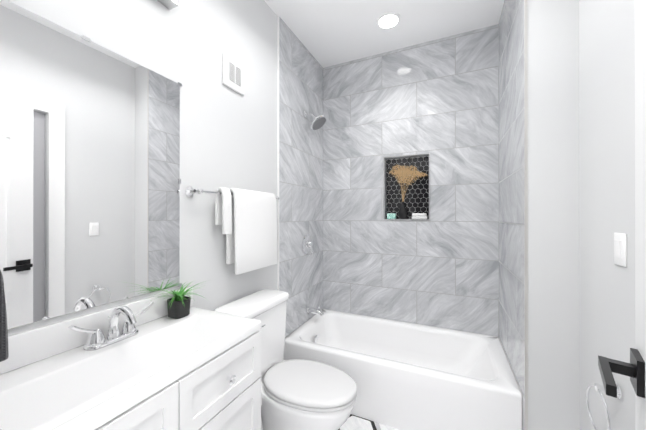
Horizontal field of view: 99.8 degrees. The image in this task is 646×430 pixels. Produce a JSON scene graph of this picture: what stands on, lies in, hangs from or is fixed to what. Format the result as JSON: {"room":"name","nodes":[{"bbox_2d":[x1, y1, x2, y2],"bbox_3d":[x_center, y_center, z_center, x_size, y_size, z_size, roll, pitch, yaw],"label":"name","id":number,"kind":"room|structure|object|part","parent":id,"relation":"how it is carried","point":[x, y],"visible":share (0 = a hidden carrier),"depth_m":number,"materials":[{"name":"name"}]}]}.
{"room":"bathroom","nodes":[
{"label":"bathroom","id":0,"kind":"room"},
{"bbox_2d":[8,0,276,335],"bbox_3d":[-0.558,-0.072,1.720,0.120,2.850,2.600,0,0,25],"label":"wall","id":1,"kind":"structure","parent":0,"point":[228,137],"depth_m":1.45,"materials":[{"name":"white paint"}]},
{"bbox_2d":[0,0,181,328],"bbox_3d":[-0.835,-0.145,0.965,0.008,0.967,0.747,0,0,25],"label":"mirror","id":2,"kind":"object","parent":1,"relation":"attached to","point":[90,181],"visible":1,"depth_m":0.94,"materials":[{"name":"clear glass"}]},
{"bbox_2d":[0,286,192,374],"bbox_3d":[-0.819,0.402,0.986,0.018,0.100,0.800,0,0,25],"label":"backsplash","id":3,"kind":"structure","parent":1,"relation":"attached to","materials":[{"name":"white stone"}]},
{"bbox_2d":[157,0,177,9],"bbox_3d":[-0.819,-1.010,0.947,0.054,0.125,0.655,0,0,25],"label":"sconce","id":4,"kind":"object","parent":1,"relation":"attached to","point":[170,4],"visible":1,"depth_m":1.22,"materials":[{"name":"silver metal"}]},
{"bbox_2d":[185,186,278,274],"bbox_3d":[-0.476,0.090,1.624,0.109,0.483,0.709,0,0,25],"label":"towel rail","id":5,"kind":"object","parent":1,"relation":"attached to","point":[246,220],"visible":1,"depth_m":1.58,"materials":[{"name":"white fabric"}]},
{"bbox_2d":[226,188,276,274],"bbox_3d":[-0.429,0.090,1.693,0.084,0.483,0.390,0,0,25],"label":"towel","id":6,"kind":"object","parent":5,"relation":"hanging from","point":[251,245],"depth_m":1.62,"materials":[{"name":"white fabric"}]},
{"bbox_2d":[222,53,243,94],"bbox_3d":[-0.529,-0.833,1.618,0.018,0.177,0.170,0,0,25],"label":"air vent","id":7,"kind":"object","parent":1,"relation":"in","point":[232,74],"visible":1,"depth_m":1.60,"materials":[{"name":"plastic"}]},
{"bbox_3d":[-0.522,-0.833,1.615,0.002,0.117,0.110,0,0,25],"label":"panel","id":8,"kind":"part","parent":7,"relation":"part of","materials":[{"name":"plastic"}]},
{"bbox_2d":[277,16,278,289],"bbox_3d":[-0.336,-0.272,2.043,0.013,2.448,0.008,0,0,25],"label":"trim","id":9,"kind":"structure","parent":1,"relation":"attached to","point":[277,152],"depth_m":2.04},
{"bbox_2d":[279,17,322,336],"bbox_3d":[-0.167,-0.272,2.411,0.012,2.448,0.802,0,0,25],"label":"wall tile","id":10,"kind":"structure","parent":1,"relation":"attached to","point":[300,168],"depth_m":2.32,"materials":[{"name":"tile"}]},
{"bbox_2d":[302,234,312,254],"bbox_3d":[-0.117,0.267,2.428,0.063,0.184,0.176,0,0,25],"label":"shower valve","id":11,"kind":"object","parent":10,"relation":"attached to","point":[307,244],"visible":1,"depth_m":2.41,"materials":[{"name":"silver metal"}]},
{"bbox_2d":[304,111,326,130],"bbox_3d":[-0.068,-0.835,2.372,0.200,0.182,0.166,0,0,25],"label":"shower head","id":12,"kind":"object","parent":10,"relation":"attached to","point":[318,122],"visible":1,"depth_m":2.35},
{"bbox_3d":[-0.112,-0.883,2.392,0.102,0.085,0.060,0,0,25],"label":"arm","id":13,"kind":"part","parent":12,"relation":"part of"},
{"bbox_2d":[307,306,323,316],"bbox_3d":[-0.062,0.861,2.439,0.151,0.090,0.060,0,0,25],"label":"tub spout","id":14,"kind":"object","parent":10,"relation":"attached to","point":[312,310],"visible":1,"depth_m":2.42,"materials":[{"name":"silver metal"}]},
{"bbox_2d":[264,0,504,67],"bbox_3d":[0.553,-1.549,0.504,3.160,0.100,3.880,0,0,25],"label":"ceiling","id":15,"kind":"structure","parent":0,"point":[327,33],"depth_m":2.11,"materials":[{"name":"white paint"}]},
{"bbox_2d":[376,12,400,29],"bbox_3d":[0.504,-1.493,2.096,0.190,0.005,0.190,0,0,25],"label":"recessed light","id":16,"kind":"object","parent":15,"relation":"in","point":[388,21],"visible":1,"depth_m":2.09,"materials":[{"name":"white plastic"}]},
{"bbox_2d":[326,309,496,336],"bbox_3d":[0.808,-0.070,2.461,1.980,2.850,0.108,0,0,25],"label":"wall","id":17,"kind":"structure","parent":0,"point":[414,323],"depth_m":2.40,"materials":[{"name":"grey tile"}]},
{"bbox_2d":[384,154,428,219],"bbox_3d":[0.759,-0.243,2.468,0.389,0.569,0.078,0,0,25],"label":"lining","id":18,"kind":"object","parent":17,"relation":"attached to","point":[412,156],"visible":0.79,"depth_m":2.51,"materials":[{"name":"tile"}]},
{"bbox_2d":[387,213,395,218],"bbox_3d":[0.637,0.011,2.519,0.076,0.052,0.052,0,0,25],"label":"box","id":19,"kind":"object","parent":18,"relation":"on","point":[391,215],"visible":1,"depth_m":2.49,"materials":[{"name":"teal"}]},
{"bbox_2d":[389,164,426,218],"bbox_3d":[0.765,-0.213,2.460,0.337,0.501,0.082,0,0,25],"label":"vase","id":20,"kind":"object","parent":18,"relation":"on","point":[402,212],"visible":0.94,"depth_m":2.46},
{"bbox_2d":[412,213,426,218],"bbox_3d":[0.859,0.011,2.419,0.130,0.052,0.062,0,0,25],"label":"cloth","id":21,"kind":"object","parent":18,"relation":"on","point":[419,215],"visible":1,"depth_m":2.39,"materials":[{"name":"white fabric"}]},
{"bbox_2d":[383,153,429,220],"bbox_3d":[0.737,-0.243,2.420,0.401,0.581,0.003,0,0,25],"label":"trim","id":22,"kind":"structure","parent":17,"relation":"attached to","point":[429,181],"depth_m":2.40,"materials":[{"name":"silver metal"}]},
{"bbox_2d":[386,156,428,218],"bbox_3d":[0.776,-0.243,2.504,0.389,0.569,0.007,0,0,25],"label":"wall","id":23,"kind":"structure","parent":17,"relation":"attached to","point":[416,198],"depth_m":2.49,"materials":[{"name":"tile"}]},
{"bbox_2d":[323,24,498,336],"bbox_3d":[0.691,-0.272,2.450,1.512,2.448,0.012,0,0,25],"label":"wall tile","id":24,"kind":"structure","parent":17,"relation":"attached to","point":[438,100],"depth_m":2.37,"materials":[{"name":"tile"}]},
{"bbox_2d":[527,0,579,429],"bbox_3d":[1.390,-0.072,1.746,0.324,2.850,0.920,0,0,25],"label":"wall","id":25,"kind":"structure","parent":0,"point":[553,195],"depth_m":1.35,"materials":[{"name":"white paint"}]},
{"bbox_2d":[498,337,524,429],"bbox_3d":[1.237,1.153,1.814,0.012,0.402,0.920,0,0,25],"label":"wall","id":26,"kind":"structure","parent":25,"relation":"attached to","point":[523,413],"depth_m":1.44,"materials":[{"name":"white paint"}]},
{"bbox_2d":[498,0,524,398],"bbox_3d":[1.215,-0.273,1.767,0.012,2.448,0.812,0,0,25],"label":"wall tile","id":27,"kind":"structure","parent":25,"relation":"attached to","point":[511,164],"depth_m":1.67,"materials":[{"name":"tile"}]},
{"bbox_2d":[524,0,527,429],"bbox_3d":[1.043,-0.072,1.397,0.013,2.850,0.004,0,0,25],"label":"trim","id":28,"kind":"structure","parent":25,"relation":"attached to","point":[526,210],"depth_m":1.40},
{"bbox_2d":[579,0,634,429],"bbox_3d":[0.938,-0.073,0.523,0.120,2.850,1.680,0,0,25],"label":"wall","id":29,"kind":"structure","parent":0,"point":[606,157],"depth_m":1.08,"materials":[{"name":"white paint"}]},
{"bbox_2d":[586,383,622,429],"bbox_3d":[1.062,0.726,1.019,0.070,0.199,0.174,0,0,25],"label":"towel ring","id":30,"kind":"object","parent":29,"relation":"attached to","point":[598,387],"visible":0.83,"depth_m":1.01,"materials":[{"name":"silver metal"}]},
{"bbox_2d":[614,233,626,266],"bbox_3d":[1.082,0.125,0.993,0.012,0.118,0.072,0,0,25],"label":"light switch","id":31,"kind":"object","parent":29,"relation":"attached to","point":[620,249],"visible":1,"depth_m":0.98,"materials":[{"name":"white plastic"}]},
{"bbox_3d":[0.553,1.382,0.500,3.160,0.058,3.880,0,0,25],"label":"floor","id":32,"kind":"structure","parent":0,"visible":0},
{"bbox_2d":[338,414,398,429],"bbox_3d":[0.171,1.352,1.090,1.647,0.001,1.686,0,0,25],"label":"floor","id":33,"kind":"structure","parent":32,"relation":"on","point":[353,422],"depth_m":1.75,"materials":[{"name":"tile"}]},
{"bbox_2d":[0,286,261,429],"bbox_3d":[-0.612,0.836,0.890,0.475,1.033,0.800,0,0,25],"label":"bathroom vanity","id":34,"kind":"object","parent":33,"relation":"on","point":[146,364],"visible":0.96,"depth_m":0.89,"materials":[{"name":"paint"}]},
{"bbox_2d":[68,302,154,350],"bbox_3d":[-0.713,0.385,0.959,0.158,0.132,0.272,0,0,25],"label":"faucet","id":35,"kind":"object","parent":34,"relation":"on","point":[116,339],"depth_m":0.96,"materials":[{"name":"silver metal"}]},
{"bbox_2d":[145,280,210,318],"bbox_3d":[-0.597,0.371,1.202,0.195,0.162,0.290,0,0,25],"label":"potted plant","id":36,"kind":"object","parent":34,"relation":"on","point":[178,305],"visible":1,"depth_m":1.19,"materials":[{"name":"plant"}]},
{"bbox_2d":[214,289,356,429],"bbox_3d":[-0.173,0.926,1.508,0.724,0.853,0.474,0,0,25],"label":"toilet","id":37,"kind":"object","parent":33,"relation":"on","point":[299,394],"visible":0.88,"depth_m":1.44,"materials":[{"name":"ceramic"}]},
{"bbox_3d":[-0.404,0.525,1.615,0.216,0.050,0.474,0,0,25],"label":"tank lid","id":38,"kind":"part","parent":37,"relation":"part of","materials":[{"name":"ceramic"}]},
{"bbox_3d":[-0.406,0.752,1.615,0.196,0.402,0.452,0,0,25],"label":"tank","id":39,"kind":"part","parent":37,"relation":"part of","materials":[{"name":"ceramic"}]},
{"bbox_3d":[-0.075,0.931,1.490,0.530,0.020,0.372,0,0,25],"label":"seat","id":40,"kind":"part","parent":37,"relation":"part of","materials":[{"name":"plastic"}]},
{"bbox_3d":[-0.074,0.906,1.489,0.528,0.024,0.370,0,0,25],"label":"seat lid","id":41,"kind":"part","parent":37,"relation":"part of","materials":[{"name":"plastic"}]},
{"bbox_2d":[283,309,521,429],"bbox_3d":[0.523,1.154,2.099,1.520,0.400,0.758,0,0,25],"label":"bathtub","id":42,"kind":"object","parent":32,"relation":"on","point":[407,376],"visible":0.83,"depth_m":1.80,"materials":[{"name":"ceramic"}]},
{"bbox_3d":[-0.179,-0.074,0.179,1.860,2.850,0.120,0,0,25],"label":"wall","id":43,"kind":"structure","parent":0,"visible":0},
{"bbox_2d":[0,270,8,361],"bbox_3d":[-0.748,0.099,0.554,0.232,0.382,0.083,0,0,25],"label":"towel","id":44,"kind":"object","parent":43,"relation":"hanging from","point":[4,352],"visible":1,"depth_m":0.54,"materials":[{"name":"grey fabric"}]},
{"bbox_2d":[635,0,645,429],"bbox_3d":[0.510,0.277,0.350,0.045,2.132,0.772,0,0,41],"label":"door leaf","id":45,"kind":"structure","parent":43,"relation":"in","point":[640,190],"depth_m":0.61,"materials":[{"name":"white wood"}]},
{"bbox_2d":[598,348,644,397],"bbox_3d":[0.699,0.352,0.567,0.169,0.076,0.198,0,0,41],"label":"door handle","id":46,"kind":"object","parent":45,"relation":"attached to","point":[634,369],"depth_m":0.59,"materials":[{"name":"black metal"}]}
]}

